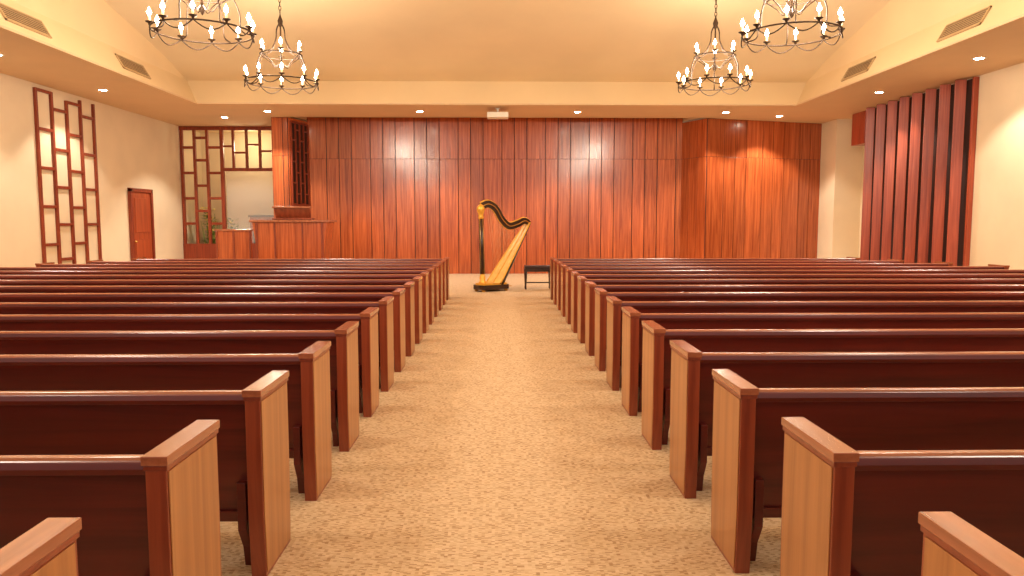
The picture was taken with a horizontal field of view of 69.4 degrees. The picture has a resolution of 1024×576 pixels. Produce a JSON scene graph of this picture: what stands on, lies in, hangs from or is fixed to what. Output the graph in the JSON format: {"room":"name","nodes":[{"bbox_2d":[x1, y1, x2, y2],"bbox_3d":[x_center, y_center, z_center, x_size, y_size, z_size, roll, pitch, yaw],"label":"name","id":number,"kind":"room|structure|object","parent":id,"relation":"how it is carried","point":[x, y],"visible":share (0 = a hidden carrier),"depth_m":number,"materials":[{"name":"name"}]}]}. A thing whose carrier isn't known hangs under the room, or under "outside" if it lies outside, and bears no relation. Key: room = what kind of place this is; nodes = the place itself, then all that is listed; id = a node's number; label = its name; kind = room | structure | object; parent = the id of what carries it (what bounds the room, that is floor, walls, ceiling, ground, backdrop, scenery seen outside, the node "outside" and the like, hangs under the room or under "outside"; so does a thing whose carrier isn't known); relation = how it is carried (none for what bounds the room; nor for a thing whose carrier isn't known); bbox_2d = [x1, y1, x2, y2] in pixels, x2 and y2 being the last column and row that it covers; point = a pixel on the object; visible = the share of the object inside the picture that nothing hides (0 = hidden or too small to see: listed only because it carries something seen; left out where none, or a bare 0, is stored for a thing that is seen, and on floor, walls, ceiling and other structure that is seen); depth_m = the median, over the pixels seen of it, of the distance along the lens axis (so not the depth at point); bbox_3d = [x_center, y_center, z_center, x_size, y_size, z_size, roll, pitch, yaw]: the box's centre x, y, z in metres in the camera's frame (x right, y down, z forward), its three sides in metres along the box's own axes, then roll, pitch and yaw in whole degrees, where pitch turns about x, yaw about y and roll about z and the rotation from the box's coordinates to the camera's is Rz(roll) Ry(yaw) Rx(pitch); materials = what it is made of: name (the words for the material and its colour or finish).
{"room":"house of worship","nodes":[
{"label":"house of worship","id":0,"kind":"room"},
{"bbox_2d":[0,73,204,266],"bbox_3d":[-10.401,-1.772,11.307,0.200,4.700,29.200,0,5,-1],"label":"wall","id":1,"kind":"structure","parent":0,"point":[134,150],"depth_m":18.16,"materials":[{"name":"beige paint"}]},
{"bbox_2d":[32,87,101,263],"bbox_3d":[-10.376,-2.392,17.378,0.058,4.155,2.372,0,5,-1],"label":"lattice screen","id":2,"kind":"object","parent":1,"relation":"attached to","point":[52,109],"depth_m":17.25,"materials":[{"name":"brown wood"}]},
{"bbox_2d":[127,188,155,260],"bbox_3d":[-10.402,-1.530,20.848,0.120,2.518,1.300,0,5,-1],"label":"door","id":3,"kind":"structure","parent":1,"relation":"in","point":[140,201],"depth_m":20.75,"materials":[{"name":"brown wood"}]},
{"bbox_2d":[179,126,271,258],"bbox_3d":[-8.803,-2.816,23.593,3.415,4.595,0.100,0,5,-1],"label":"lattice screen","id":4,"kind":"object","parent":1,"relation":"in","point":[191,251],"depth_m":23.47,"materials":[{"name":"brown wood"}]},
{"bbox_2d":[201,133,273,243],"bbox_3d":[-7.747,-3.329,25.373,5.600,5.300,0.200,0,5,-1],"label":"wall","id":5,"kind":"structure","parent":0,"point":[247,192],"depth_m":25.22,"materials":[{"name":"beige paint"}]},
{"bbox_2d":[271,117,274,217],"bbox_3d":[-6.901,-2.728,22.580,0.146,4.600,2.100,0,5,-1],"label":"wall panel","id":6,"kind":"object","parent":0,"point":[271,117],"visible":0.09,"depth_m":21.46,"materials":[{"name":"brown wood"}]},
{"bbox_2d":[272,117,289,205],"bbox_3d":[-6.705,-2.639,21.584,0.450,4.600,0.146,0,5,-1],"label":"wall panel","id":7,"kind":"object","parent":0,"point":[279,124],"visible":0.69,"depth_m":21.42,"materials":[{"name":"brown wood"}]},
{"bbox_2d":[287,117,306,205],"bbox_3d":[-6.383,-2.681,22.054,0.146,4.600,1.044,1,5,16],"label":"panel","id":8,"kind":"object","parent":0,"point":[288,118],"visible":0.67,"depth_m":21.50,"materials":[{"name":"brown wood"}]},
{"bbox_2d":[290,120,309,205],"bbox_3d":[-6.282,-3.665,21.938,0.054,2.460,0.924,1,5,16],"label":"screen","id":9,"kind":"object","parent":8,"relation":"attached to","point":[299,139],"visible":0.98,"depth_m":21.92,"materials":[{"name":"brown wood"}]},
{"bbox_2d":[307,117,682,273],"bbox_3d":[-0.499,-3.007,22.664,11.400,5.140,0.146,0,5,-1],"label":"wall","id":10,"kind":"structure","parent":0,"point":[394,188],"depth_m":22.59,"materials":[{"name":"brown wood"}]},
{"bbox_2d":[289,117,705,122],"bbox_3d":[-0.394,-5.301,22.213,13.200,0.510,1.600,0,5,-1],"label":"trim","id":11,"kind":"structure","parent":10,"relation":"attached to","point":[298,118],"depth_m":22.10,"materials":[{"name":"paint"}]},
{"bbox_2d":[10,0,986,82],"bbox_3d":[-0.146,-5.510,7.915,16.200,2.250,22.750,0,5,-1],"label":"ceiling","id":12,"kind":"structure","parent":0,"point":[344,40],"depth_m":16.75,"materials":[{"name":"paint"}]},
{"bbox_2d":[145,0,256,51],"bbox_3d":[-4.243,-4.822,10.039,1.412,2.859,1.415,3,6,32],"label":"chandelier","id":13,"kind":"object","parent":12,"relation":"hanging from","point":[202,9],"visible":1,"depth_m":10.10,"materials":[{"name":"metal"}]},
{"bbox_2d":[243,0,319,94],"bbox_3d":[-4.307,-4.891,13.747,1.415,2.334,1.412,-3,6,-27],"label":"chandelier","id":14,"kind":"object","parent":12,"relation":"hanging from","point":[281,65],"visible":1,"depth_m":13.71,"materials":[{"name":"metal"}]},
{"bbox_2d":[676,0,752,95],"bbox_3d":[3.822,-4.903,13.888,1.412,2.334,1.415,4,6,35],"label":"chandelier","id":15,"kind":"object","parent":12,"relation":"hanging from","point":[714,67],"visible":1,"depth_m":13.85,"materials":[{"name":"metal"}]},
{"bbox_2d":[738,0,844,53],"bbox_3d":[3.886,-4.835,10.180,1.412,2.859,1.415,3,6,34],"label":"chandelier","id":16,"kind":"object","parent":12,"relation":"hanging from","point":[789,11],"visible":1,"depth_m":10.24,"materials":[{"name":"metal"}]},
{"bbox_2d":[220,274,780,575],"bbox_3d":[0.013,0.602,11.702,21.830,0.100,29.200,0,5,-1],"label":"floor","id":17,"kind":"structure","parent":0,"point":[500,446],"depth_m":4.58,"materials":[{"name":"carpet"}]},
{"bbox_2d":[0,517,81,575],"bbox_3d":[-5.050,1.022,1.600,7.972,0.860,0.464,0,5,-1],"label":"pew","id":18,"kind":"object","parent":17,"relation":"on","point":[49,548],"visible":1,"depth_m":1.72,"materials":[{"name":"brown wood"}]},
{"bbox_2d":[0,420,220,575],"bbox_3d":[-5.066,0.941,2.509,7.972,0.860,0.464,0,5,-1],"label":"pew","id":19,"kind":"object","parent":17,"relation":"on","point":[156,512],"visible":1,"depth_m":2.39,"materials":[{"name":"brown wood"}]},
{"bbox_2d":[0,370,290,575],"bbox_3d":[-5.082,0.860,3.417,7.972,0.860,0.464,0,5,-1],"label":"pew","id":20,"kind":"object","parent":17,"relation":"on","point":[253,434],"visible":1,"depth_m":3.29,"materials":[{"name":"brown wood"}]},
{"bbox_2d":[0,341,331,500],"bbox_3d":[-5.098,0.779,4.325,7.972,0.860,0.464,0,5,-1],"label":"pew","id":21,"kind":"object","parent":17,"relation":"on","point":[308,383],"visible":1,"depth_m":4.18,"materials":[{"name":"brown wood"}]},
{"bbox_2d":[0,321,358,451],"bbox_3d":[-5.114,0.698,5.233,7.972,0.860,0.464,0,5,-1],"label":"pew","id":22,"kind":"object","parent":17,"relation":"on","point":[344,370],"visible":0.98,"depth_m":5.07,"materials":[{"name":"brown wood"}]},
{"bbox_2d":[0,307,378,416],"bbox_3d":[-5.130,0.617,6.141,7.972,0.860,0.464,0,5,-1],"label":"pew","id":23,"kind":"object","parent":17,"relation":"on","point":[368,350],"visible":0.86,"depth_m":5.97,"materials":[{"name":"brown wood"}]},
{"bbox_2d":[0,296,393,391],"bbox_3d":[-5.146,0.535,7.050,7.972,0.860,0.464,0,5,-1],"label":"pew","id":24,"kind":"object","parent":17,"relation":"on","point":[385,313],"visible":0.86,"depth_m":6.87,"materials":[{"name":"brown wood"}]},
{"bbox_2d":[0,288,405,371],"bbox_3d":[-5.161,0.454,7.958,7.972,0.860,0.464,0,5,-1],"label":"pew","id":25,"kind":"object","parent":17,"relation":"on","point":[399,294],"visible":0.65,"depth_m":7.77,"materials":[{"name":"brown wood"}]},
{"bbox_2d":[0,282,414,356],"bbox_3d":[-5.177,0.373,8.866,7.972,0.860,0.464,0,5,-1],"label":"pew","id":26,"kind":"object","parent":17,"relation":"on","point":[409,293],"visible":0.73,"depth_m":8.67,"materials":[{"name":"brown wood"}]},
{"bbox_2d":[200,207,216,243],"bbox_3d":[-9.927,-1.611,24.250,0.648,2.079,0.639,0,5,-1],"label":"potted plant","id":27,"kind":"object","parent":17,"relation":"on","point":[206,215],"visible":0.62,"depth_m":24.14,"materials":[{"name":"green plant"}]},
{"bbox_2d":[0,276,422,343],"bbox_3d":[-5.193,0.292,9.774,7.972,0.860,0.464,0,5,-1],"label":"pew","id":28,"kind":"object","parent":17,"relation":"on","point":[418,279],"visible":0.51,"depth_m":9.57,"materials":[{"name":"brown wood"}]},
{"bbox_2d":[207,217,219,243],"bbox_3d":[-10.032,-1.512,24.933,0.642,1.760,0.601,0,5,-1],"label":"potted plant","id":29,"kind":"object","parent":17,"relation":"on","point":[212,217],"visible":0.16,"depth_m":24.94,"materials":[{"name":"green plant"}]},
{"bbox_2d":[0,272,428,332],"bbox_3d":[-5.209,0.211,10.683,7.972,0.860,0.464,0,5,-1],"label":"pew","id":30,"kind":"object","parent":17,"relation":"on","point":[425,288],"visible":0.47,"depth_m":10.47,"materials":[{"name":"brown wood"}]},
{"bbox_2d":[0,268,433,324],"bbox_3d":[-5.225,0.130,11.591,7.972,0.860,0.464,0,5,-1],"label":"pew","id":31,"kind":"object","parent":17,"relation":"on","point":[430,270],"visible":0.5,"depth_m":11.37,"materials":[{"name":"brown wood"}]},
{"bbox_2d":[0,265,438,316],"bbox_3d":[-5.041,0.049,12.503,7.572,0.860,0.464,0,5,-1],"label":"pew","id":32,"kind":"object","parent":17,"relation":"on","point":[436,270],"visible":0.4,"depth_m":12.27,"materials":[{"name":"brown wood"}]},
{"bbox_2d":[227,218,238,228],"bbox_3d":[-9.391,-1.505,24.808,0.623,1.768,0.633,0,5,-1],"label":"potted plant","id":33,"kind":"object","parent":17,"relation":"on","point":[231,227],"visible":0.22,"depth_m":24.74,"materials":[{"name":"green plant"}]},
{"bbox_2d":[35,262,442,310],"bbox_3d":[-4.857,-0.033,13.415,7.172,0.860,0.464,0,5,-1],"label":"pew","id":34,"kind":"object","parent":17,"relation":"on","point":[46,264],"visible":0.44,"depth_m":13.18,"materials":[{"name":"brown wood"}]},
{"bbox_2d":[248,215,273,243],"bbox_3d":[-8.039,-1.551,25.025,1.500,1.820,0.700,0,5,-1],"label":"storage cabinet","id":35,"kind":"object","parent":17,"relation":"on","point":[252,217],"visible":0.22,"depth_m":24.65,"materials":[{"name":"brown wood"}]},
{"bbox_2d":[87,259,445,304],"bbox_3d":[-4.673,-0.114,14.326,6.772,0.860,0.464,0,5,-1],"label":"pew","id":36,"kind":"object","parent":17,"relation":"on","point":[442,260],"visible":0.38,"depth_m":14.09,"materials":[{"name":"brown wood"}]},
{"bbox_2d":[132,257,448,299],"bbox_3d":[-4.489,-0.195,15.238,6.372,0.860,0.464,0,5,-1],"label":"pew","id":37,"kind":"object","parent":17,"relation":"on","point":[140,258],"visible":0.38,"depth_m":15.01,"materials":[{"name":"brown wood"}]},
{"bbox_2d":[473,199,530,291],"bbox_3d":[-0.185,-1.009,17.354,1.657,2.104,0.555,-4,7,-41],"label":"harp","id":38,"kind":"object","parent":17,"relation":"on","point":[496,280],"visible":1,"depth_m":17.20,"materials":[{"name":"brown wood"}]},
{"bbox_2d":[524,265,549,288],"bbox_3d":[0.614,-0.257,17.610,0.660,0.560,0.360,0,5,-1],"label":"piano bench","id":39,"kind":"object","parent":17,"relation":"on","point":[527,268],"visible":0.77,"depth_m":17.42,"materials":[{"name":"brown wood"}]},
{"bbox_2d":[550,257,859,299],"bbox_3d":[3.967,-0.208,15.385,6.349,0.860,0.464,0,5,-1],"label":"pew","id":40,"kind":"object","parent":17,"relation":"on","point":[551,258],"visible":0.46,"depth_m":15.15,"materials":[{"name":"brown wood"}]},
{"bbox_2d":[553,259,903,304],"bbox_3d":[4.183,-0.128,14.480,6.749,0.860,0.464,0,5,-1],"label":"pew","id":41,"kind":"object","parent":17,"relation":"on","point":[554,260],"visible":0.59,"depth_m":14.24,"materials":[{"name":"brown wood"}]},
{"bbox_2d":[556,261,952,309],"bbox_3d":[4.399,-0.047,13.575,7.149,0.860,0.464,0,5,-1],"label":"pew","id":42,"kind":"object","parent":17,"relation":"on","point":[936,263],"visible":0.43,"depth_m":13.33,"materials":[{"name":"brown wood"}]},
{"bbox_2d":[560,264,1009,316],"bbox_3d":[4.615,0.034,12.671,7.549,0.860,0.464,0,5,-1],"label":"pew","id":43,"kind":"object","parent":17,"relation":"on","point":[563,266],"visible":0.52,"depth_m":12.43,"materials":[{"name":"brown wood"}]},
{"bbox_2d":[565,268,1023,323],"bbox_3d":[4.831,0.115,11.766,7.949,0.860,0.464,0,5,-1],"label":"pew","id":44,"kind":"object","parent":17,"relation":"on","point":[568,270],"visible":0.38,"depth_m":11.53,"materials":[{"name":"brown wood"}]},
{"bbox_2d":[571,271,1023,332],"bbox_3d":[4.847,0.196,10.858,7.949,0.860,0.464,0,5,-1],"label":"pew","id":45,"kind":"object","parent":17,"relation":"on","point":[574,281],"visible":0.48,"depth_m":10.61,"materials":[{"name":"brown wood"}]},
{"bbox_2d":[577,276,1023,342],"bbox_3d":[4.863,0.277,9.949,7.949,0.860,0.464,0,5,-1],"label":"pew","id":46,"kind":"object","parent":17,"relation":"on","point":[581,279],"visible":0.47,"depth_m":9.70,"materials":[{"name":"brown wood"}]},
{"bbox_2d":[585,281,1023,355],"bbox_3d":[4.879,0.358,9.041,7.949,0.860,0.464,0,5,-1],"label":"pew","id":47,"kind":"object","parent":17,"relation":"on","point":[589,292],"visible":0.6,"depth_m":8.79,"materials":[{"name":"brown wood"}]},
{"bbox_2d":[594,288,1023,370],"bbox_3d":[4.895,0.439,8.133,7.949,0.860,0.464,0,5,-1],"label":"pew","id":48,"kind":"object","parent":17,"relation":"on","point":[600,293],"visible":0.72,"depth_m":7.88,"materials":[{"name":"brown wood"}]},
{"bbox_2d":[606,296,1023,390],"bbox_3d":[4.910,0.520,7.225,7.949,0.860,0.464,0,5,-1],"label":"pew","id":49,"kind":"object","parent":17,"relation":"on","point":[614,312],"visible":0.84,"depth_m":6.96,"materials":[{"name":"brown wood"}]},
{"bbox_2d":[621,307,1023,415],"bbox_3d":[4.926,0.601,6.316,7.949,0.860,0.464,0,5,-1],"label":"pew","id":50,"kind":"object","parent":17,"relation":"on","point":[632,329],"visible":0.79,"depth_m":6.06,"materials":[{"name":"brown wood"}]},
{"bbox_2d":[642,320,1023,449],"bbox_3d":[4.942,0.682,5.408,7.949,0.860,0.464,0,5,-1],"label":"pew","id":51,"kind":"object","parent":17,"relation":"on","point":[656,351],"visible":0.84,"depth_m":5.15,"materials":[{"name":"brown wood"}]},
{"bbox_2d":[669,340,1023,498],"bbox_3d":[4.958,0.763,4.500,7.949,0.860,0.464,0,5,-1],"label":"pew","id":52,"kind":"object","parent":17,"relation":"on","point":[692,381],"visible":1,"depth_m":4.25,"materials":[{"name":"brown wood"}]},
{"bbox_2d":[711,369,1023,572],"bbox_3d":[4.974,0.844,3.592,7.949,0.860,0.464,0,5,-1],"label":"pew","id":53,"kind":"object","parent":17,"relation":"on","point":[748,432],"visible":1,"depth_m":3.35,"materials":[{"name":"brown wood"}]},
{"bbox_2d":[780,417,1023,575],"bbox_3d":[4.990,0.925,2.683,7.949,0.860,0.464,0,5,-1],"label":"pew","id":54,"kind":"object","parent":17,"relation":"on","point":[846,511],"visible":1,"depth_m":2.44,"materials":[{"name":"brown wood"}]},
{"bbox_2d":[860,77,979,265],"bbox_3d":[9.458,-2.282,17.695,0.316,4.580,4.480,0,5,-1],"label":"wall panel","id":55,"kind":"object","parent":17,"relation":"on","point":[920,150],"visible":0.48,"depth_m":17.01,"materials":[{"name":"brown wood"}]},
{"bbox_2d":[918,511,1023,575],"bbox_3d":[5.006,1.006,1.775,7.949,0.860,0.464,0,5,-1],"label":"pew","id":56,"kind":"object","parent":17,"relation":"on","point":[952,546],"visible":1,"depth_m":1.73,"materials":[{"name":"brown wood"}]},
{"bbox_3d":[-6.927,-0.267,19.019,5.250,0.330,3.030,0,5,-1],"label":"stage platform","id":57,"kind":"object","parent":17,"relation":"on","visible":0},
{"bbox_2d":[214,229,252,258],"bbox_3d":[-7.012,-0.944,18.660,0.930,1.078,0.140,0,5,-1],"label":"rail","id":58,"kind":"object","parent":57,"relation":"on","point":[230,243],"visible":0.69,"depth_m":18.60,"materials":[{"name":"brown wood"}]},
{"bbox_2d":[249,206,336,258],"bbox_3d":[-5.522,-1.252,18.915,1.980,1.648,1.210,0,5,-1],"label":"pulpit","id":59,"kind":"object","parent":57,"relation":"on","point":[292,234],"visible":0.73,"depth_m":18.38,"materials":[{"name":"brown wood"}]},
{"bbox_2d":[0,14,1023,132],"bbox_3d":[0.116,-4.311,11.064,21.230,0.600,28.800,0,5,-1],"label":"ceiling","id":60,"kind":"structure","parent":0,"point":[28,58],"depth_m":18.55,"materials":[{"name":"beige paint"}]},
{"bbox_2d":[487,108,507,118],"bbox_3d":[-0.380,-4.648,19.691,0.560,0.258,0.460,0,5,-1],"label":"ceiling projector","id":61,"kind":"object","parent":60,"relation":"attached to","point":[490,115],"depth_m":19.47,"materials":[{"name":"white plastic"}]},
{"bbox_2d":[0,0,1023,103],"bbox_3d":[-0.146,-4.066,8.044,16.200,0.650,22.750,0,5,-1],"label":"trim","id":62,"kind":"structure","parent":60,"relation":"attached to","point":[64,37],"depth_m":19.10,"materials":[{"name":"paint"}]},
{"bbox_2d":[0,3,51,38],"bbox_3d":[-8.119,-4.455,12.313,0.197,0.308,1.200,0,5,-1],"label":"air vent","id":63,"kind":"object","parent":62,"relation":"attached to","point":[10,14],"visible":1,"depth_m":12.29,"materials":[{"name":"metal"}]},
{"bbox_2d":[115,53,150,78],"bbox_3d":[-8.183,-4.784,15.998,0.197,0.308,1.200,0,5,-1],"label":"air vent","id":64,"kind":"object","parent":62,"relation":"attached to","point":[126,63],"visible":1,"depth_m":15.96,"materials":[{"name":"metal"}]},
{"bbox_2d":[841,56,875,81],"bbox_3d":[7.607,-4.808,16.272,0.197,0.308,1.200,0,5,-1],"label":"air vent","id":65,"kind":"object","parent":62,"relation":"attached to","point":[864,66],"visible":1,"depth_m":16.23,"materials":[{"name":"metal"}]},
{"bbox_2d":[936,5,991,41],"bbox_3d":[7.672,-4.479,12.588,0.197,0.308,1.200,0,5,-1],"label":"air vent","id":66,"kind":"object","parent":62,"relation":"attached to","point":[975,19],"visible":1,"depth_m":12.54,"materials":[{"name":"metal"}]},
{"bbox_2d":[972,57,986,59],"bbox_3d":[8.608,-4.230,13.630,0.240,0.014,0.240,0,5,-1],"label":"recessed light","id":67,"kind":"object","parent":60,"relation":"in","point":[975,58],"visible":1,"depth_m":13.62,"materials":[{"name":"white metal"}]},
{"bbox_2d":[680,118,707,257],"bbox_3d":[5.492,-2.700,22.268,0.146,4.600,1.109,-3,6,-27],"label":"wall","id":68,"kind":"structure","parent":0,"point":[694,133],"depth_m":22.18,"materials":[{"name":"brown wood"}]},
{"bbox_2d":[704,118,821,257],"bbox_3d":[7.599,-2.712,22.404,4.018,4.600,0.146,-2,5,-18],"label":"wall panel","id":69,"kind":"object","parent":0,"point":[763,177],"visible":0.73,"depth_m":22.29,"materials":[{"name":"brown wood"}]},
{"bbox_2d":[817,119,843,257],"bbox_3d":[9.609,-2.910,24.058,0.200,4.700,4.300,0,5,-1],"label":"wall","id":70,"kind":"structure","parent":0,"point":[832,131],"depth_m":22.16,"materials":[{"name":"beige paint"}]},
{"bbox_2d":[838,119,864,257],"bbox_3d":[10.162,-2.642,21.054,0.800,4.700,2.150,0,5,-1],"label":"wall","id":71,"kind":"structure","parent":0,"point":[852,156],"depth_m":21.92,"materials":[{"name":"beige paint"}]},
{"bbox_2d":[851,111,865,145],"bbox_3d":[9.945,-4.396,20.402,0.810,0.870,0.730,0,5,-1],"label":"wall panel","id":72,"kind":"object","parent":71,"relation":"attached to","point":[858,119],"depth_m":20.36,"materials":[{"name":"brown wood"}]},
{"bbox_2d":[875,62,1023,268],"bbox_3d":[9.879,-1.535,8.646,0.200,4.700,23.150,0,5,-1],"label":"wall","id":73,"kind":"structure","parent":0,"point":[997,227],"depth_m":14.67,"materials":[{"name":"beige paint"}]}
]}

